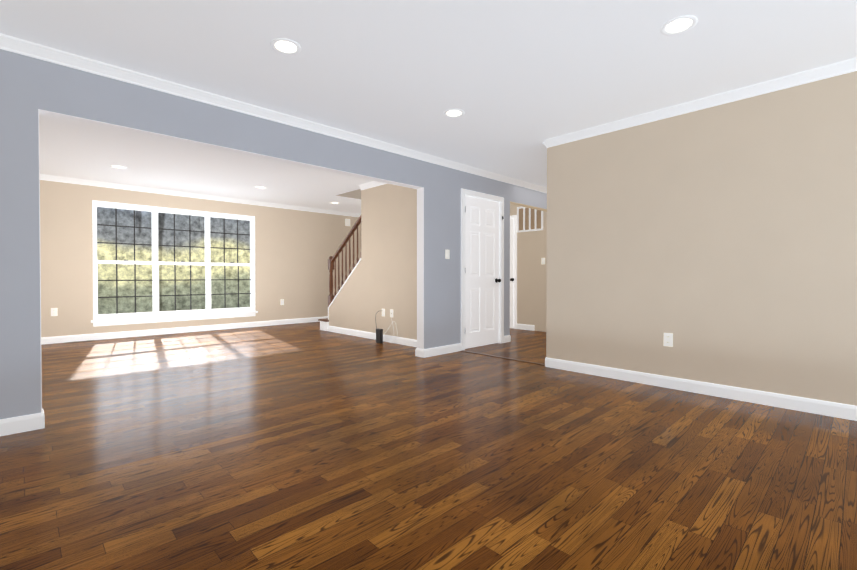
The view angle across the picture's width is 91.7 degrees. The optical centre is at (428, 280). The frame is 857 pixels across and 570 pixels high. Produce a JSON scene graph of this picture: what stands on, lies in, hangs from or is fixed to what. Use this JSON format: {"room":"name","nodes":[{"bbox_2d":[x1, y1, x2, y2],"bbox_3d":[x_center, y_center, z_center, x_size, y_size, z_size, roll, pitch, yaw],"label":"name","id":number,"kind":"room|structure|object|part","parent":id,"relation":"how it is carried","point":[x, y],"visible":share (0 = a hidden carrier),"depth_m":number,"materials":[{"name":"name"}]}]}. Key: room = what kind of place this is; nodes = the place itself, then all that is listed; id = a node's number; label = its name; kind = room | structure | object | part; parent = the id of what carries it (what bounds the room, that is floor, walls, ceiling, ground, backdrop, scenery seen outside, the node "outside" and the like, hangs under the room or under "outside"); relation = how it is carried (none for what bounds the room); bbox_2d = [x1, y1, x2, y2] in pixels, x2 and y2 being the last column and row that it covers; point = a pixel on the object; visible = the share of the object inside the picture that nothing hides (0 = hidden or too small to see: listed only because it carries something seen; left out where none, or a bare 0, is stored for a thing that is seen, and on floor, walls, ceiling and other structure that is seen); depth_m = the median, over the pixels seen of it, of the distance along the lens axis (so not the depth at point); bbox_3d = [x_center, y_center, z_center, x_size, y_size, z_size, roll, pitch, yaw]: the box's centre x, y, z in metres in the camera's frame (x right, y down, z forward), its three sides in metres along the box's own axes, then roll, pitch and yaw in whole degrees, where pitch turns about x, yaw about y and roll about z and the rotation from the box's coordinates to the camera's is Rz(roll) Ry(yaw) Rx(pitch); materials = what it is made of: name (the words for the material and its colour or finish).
{"room":"empty living room","nodes":[
{"label":"empty living room","id":0,"kind":"room"},
{"bbox_2d":[40,180,360,336],"bbox_3d":[-3.477,-0.319,7.924,6.970,2.400,0.160,-1,1,-44],"label":"wall","id":1,"kind":"structure","parent":0,"point":[295,250],"depth_m":7.38,"materials":[{"name":"beige paint"}]},
{"bbox_2d":[51,308,57,315],"bbox_3d":[-5.384,0.450,5.983,0.072,0.116,0.007,-1,1,-44],"label":"electrical outlet","id":2,"kind":"object","parent":1,"relation":"attached to","point":[54,311],"visible":1,"depth_m":5.98,"materials":[{"name":"white plastic"}]},
{"bbox_2d":[91,200,257,326],"bbox_3d":[-4.232,-0.270,7.158,2.484,1.907,0.220,-1,1,-44],"label":"window","id":3,"kind":"structure","parent":1,"relation":"in","point":[150,317],"depth_m":6.98,"materials":[{"name":"white wood"}]},
{"bbox_2d":[41,316,327,344],"bbox_3d":[-3.417,0.832,7.873,6.970,0.098,0.016,-1,1,-44],"label":"baseboard","id":4,"kind":"structure","parent":1,"relation":"attached to","point":[82,337],"depth_m":6.96,"materials":[{"name":"white wood"}]},
{"bbox_2d":[40,174,360,216],"bbox_3d":[-3.402,-1.482,7.835,6.970,0.072,0.056,-1,1,-44],"label":"crown molding","id":5,"kind":"structure","parent":1,"relation":"attached to","point":[153,190],"depth_m":7.06,"materials":[{"name":"white wood"}]},
{"bbox_2d":[345,219,349,225],"bbox_3d":[-1.820,-1.314,9.372,0.120,0.160,0.034,-1,1,-44],"label":"box","id":6,"kind":"object","parent":1,"relation":"attached to","point":[347,222],"visible":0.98,"depth_m":9.35,"materials":[{"name":"white plastic"}]},
{"bbox_2d":[0,49,546,418],"bbox_3d":[-0.380,-0.287,4.701,6.970,2.400,0.120,-1,1,-44],"label":"wall","id":7,"kind":"structure","parent":0,"point":[30,87],"depth_m":2.97,"materials":[{"name":"paint"}]},
{"bbox_2d":[0,408,44,435],"bbox_3d":[-2.689,0.886,2.494,0.566,0.098,0.152,-1,1,-44],"label":"baseboard","id":8,"kind":"structure","parent":7,"relation":"attached to","point":[20,424],"depth_m":2.57,"materials":[{"name":"white wood"}]},
{"bbox_2d":[38,109,423,411],"bbox_3d":[-1.296,-0.136,3.823,3.330,1.915,0.118,-1,1,-44],"label":"trim","id":9,"kind":"structure","parent":7,"relation":"attached to","point":[420,267],"depth_m":3.90,"materials":[{"name":"paint"}]},
{"bbox_2d":[0,33,546,192],"bbox_3d":[-0.319,-1.450,4.626,6.970,0.072,0.056,-1,1,-44],"label":"crown molding","id":10,"kind":"structure","parent":7,"relation":"attached to","point":[37,51],"depth_m":3.29,"materials":[{"name":"white wood"}]},
{"bbox_2d":[415,343,461,357],"bbox_3d":[0.134,0.859,5.207,0.668,0.098,0.152,-1,1,-44],"label":"baseboard","id":11,"kind":"structure","parent":7,"relation":"attached to","point":[434,351],"depth_m":5.09,"materials":[{"name":"white wood"}]},
{"bbox_2d":[445,250,449,258],"bbox_3d":[0.238,-0.332,5.205,0.072,0.116,0.009,-1,1,-44],"label":"light switch","id":12,"kind":"object","parent":7,"relation":"attached to","point":[447,254],"visible":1,"depth_m":5.20,"materials":[{"name":"white plastic"}]},
{"bbox_2d":[461,188,503,349],"bbox_3d":[0.712,-0.147,5.740,0.916,2.099,0.137,-1,1,-44],"label":"door frame","id":13,"kind":"structure","parent":7,"relation":"attached to","point":[475,194],"depth_m":5.75,"materials":[{"name":"white wood"}]},
{"bbox_2d":[465,195,503,348],"bbox_3d":[0.772,-0.116,5.719,0.832,2.013,0.105,-1,1,-44],"label":"closet door","id":14,"kind":"structure","parent":7,"relation":"in","point":[481,271],"depth_m":5.70,"materials":[{"name":"white wood"}]},
{"bbox_3d":[0.784,-0.142,5.706,0.832,1.698,0.070,-1,1,-44],"label":"door closet knob","id":15,"kind":"part","parent":14,"relation":"part of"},
{"bbox_2d":[510,201,546,211],"bbox_3d":[1.633,-1.172,6.627,1.315,0.008,0.116,-1,1,-44],"label":"trim","id":16,"kind":"structure","parent":7,"relation":"attached to","point":[527,206],"depth_m":6.53,"materials":[{"name":"beige wood"}]},
{"bbox_2d":[335,189,360,198],"bbox_3d":[-0.850,-2.173,7.199,0.919,1.319,1.379,-1,1,-44],"label":"wall","id":17,"kind":"structure","parent":0,"point":[355,194],"depth_m":7.62,"materials":[{"name":"paint"}]},
{"bbox_2d":[328,184,416,346],"bbox_3d":[-0.763,-0.303,6.351,0.116,2.400,2.790,-1,1,-44],"label":"wall","id":18,"kind":"structure","parent":0,"point":[383,275],"depth_m":6.17,"materials":[{"name":"beige paint"}]},
{"bbox_2d":[328,215,360,306],"bbox_3d":[-1.395,-0.309,7.020,0.096,1.593,1.046,-1,1,-44],"label":"staircase railing","id":19,"kind":"object","parent":18,"relation":"in","point":[331,260],"visible":0.88,"depth_m":7.09,"materials":[{"name":"brown wood"}]},
{"bbox_2d":[328,258,360,319],"bbox_3d":[-1.382,0.163,7.011,0.124,1.061,1.011,-1,1,-44],"label":"trim","id":20,"kind":"structure","parent":18,"relation":"attached to","point":[342,286],"depth_m":6.98,"materials":[{"name":"white wood"}]},
{"bbox_2d":[358,181,386,189],"bbox_3d":[-0.488,-1.464,5.952,0.056,0.072,1.730,-1,1,-44],"label":"crown molding","id":21,"kind":"structure","parent":18,"relation":"attached to","point":[374,183],"depth_m":6.36,"materials":[{"name":"white wood"}]},
{"bbox_2d":[0,322,856,569],"bbox_3d":[-0.144,0.962,4.469,7.210,0.106,9.780,-1,1,-44],"label":"floor","id":22,"kind":"structure","parent":0,"point":[305,446],"depth_m":2.10,"materials":[{"name":"brown wood"}]},
{"bbox_2d":[65,340,92,343],"bbox_3d":[-5.133,0.895,6.116,0.320,0.008,0.110,-1,1,-44],"label":"floor vent","id":23,"kind":"object","parent":22,"relation":"in","point":[79,341],"visible":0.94,"depth_m":6.12,"materials":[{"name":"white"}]},
{"bbox_2d":[318,318,328,330],"bbox_3d":[-0.655,-0.181,6.892,1.088,2.145,2.725,-1,1,-44],"label":"staircase steps","id":24,"kind":"structure","parent":22,"relation":"on","point":[324,324],"depth_m":7.40,"materials":[{"name":"white wood"}]},
{"bbox_2d":[376,328,382,343],"bbox_3d":[-0.711,0.797,6.017,0.050,0.205,0.110,-1,1,-44],"label":"router","id":25,"kind":"object","parent":22,"relation":"on","point":[379,335],"visible":0.98,"depth_m":5.99,"materials":[{"name":"black plastic"}]},
{"bbox_2d":[0,0,856,213],"bbox_3d":[-0.144,-1.534,4.444,7.210,0.100,9.780,-1,1,-44],"label":"ceiling","id":26,"kind":"structure","parent":0,"point":[518,82],"depth_m":2.82,"materials":[{"name":"paint"}]},
{"bbox_2d":[110,165,126,168],"bbox_3d":[-4.060,-1.492,5.452,0.184,0.006,0.184,-1,1,-44],"label":"recessed light","id":27,"kind":"object","parent":26,"relation":"in","point":[118,166],"visible":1,"depth_m":5.43,"materials":[{"name":"white plastic"}]},
{"bbox_2d":[270,38,300,54],"bbox_3d":[-0.892,-1.463,2.603,0.184,0.006,0.184,-1,1,-44],"label":"recessed light","id":28,"kind":"object","parent":26,"relation":"in","point":[285,46],"visible":1,"depth_m":2.59,"materials":[{"name":"white plastic"}]},
{"bbox_2d":[444,109,464,117],"bbox_3d":[0.225,-1.474,3.662,0.184,0.006,0.184,-1,1,-44],"label":"recessed light","id":29,"kind":"object","parent":26,"relation":"in","point":[453,113],"visible":1,"depth_m":3.66,"materials":[{"name":"white plastic"}]},
{"bbox_2d":[660,15,697,34],"bbox_3d":[1.434,-1.461,2.383,0.184,0.006,0.184,-1,1,-44],"label":"recessed light","id":30,"kind":"object","parent":26,"relation":"in","point":[679,25],"visible":1,"depth_m":2.38,"materials":[{"name":"white plastic"}]},
{"bbox_2d":[504,335,510,342],"bbox_3d":[1.145,0.850,6.084,0.170,0.098,0.016,-1,1,-44],"label":"baseboard","id":31,"kind":"structure","parent":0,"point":[507,338],"depth_m":6.08,"materials":[{"name":"white wood"}]},
{"bbox_2d":[510,204,546,331],"bbox_3d":[2.412,-0.309,6.912,0.120,2.400,9.780,-1,1,-44],"label":"wall","id":32,"kind":"structure","parent":0,"point":[531,282],"depth_m":7.41,"materials":[{"name":"beige paint"}]},
{"bbox_2d":[510,215,516,328],"bbox_3d":[1.311,-0.165,7.950,0.028,2.090,0.880,-1,1,-44],"label":"hall door","id":33,"kind":"structure","parent":32,"relation":"in","point":[513,270],"depth_m":7.67,"materials":[{"name":"white wood"}]},
{"bbox_2d":[513,324,534,330],"bbox_3d":[0.495,0.823,8.820,0.016,0.098,3.991,-1,1,-44],"label":"baseboard","id":34,"kind":"structure","parent":32,"relation":"attached to","point":[518,326],"depth_m":7.50,"materials":[{"name":"white wood"}]},
{"bbox_2d":[517,207,542,231],"bbox_3d":[1.809,-1.114,7.428,0.022,0.460,0.530,-1,1,-44],"label":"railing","id":35,"kind":"structure","parent":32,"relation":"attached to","point":[529,219],"depth_m":7.43,"materials":[{"name":"white wood"}]},
{"bbox_2d":[546,71,856,405],"bbox_3d":[2.609,-0.271,3.108,0.127,2.400,3.780,-1,1,-44],"label":"wall","id":36,"kind":"structure","parent":0,"point":[719,242],"depth_m":3.32,"materials":[{"name":"paint"}]},
{"bbox_2d":[544,57,856,147],"bbox_3d":[2.527,-1.435,3.060,0.056,0.072,3.720,-1,1,-44],"label":"crown molding","id":37,"kind":"structure","parent":36,"relation":"attached to","point":[849,65],"depth_m":3.29,"materials":[{"name":"white wood"}]},
{"bbox_2d":[546,357,856,420],"bbox_3d":[2.552,0.880,3.086,0.016,0.098,3.750,-1,1,-44],"label":"baseboard","id":38,"kind":"structure","parent":36,"relation":"attached to","point":[831,409],"depth_m":3.31,"materials":[{"name":"white wood"}]}
]}

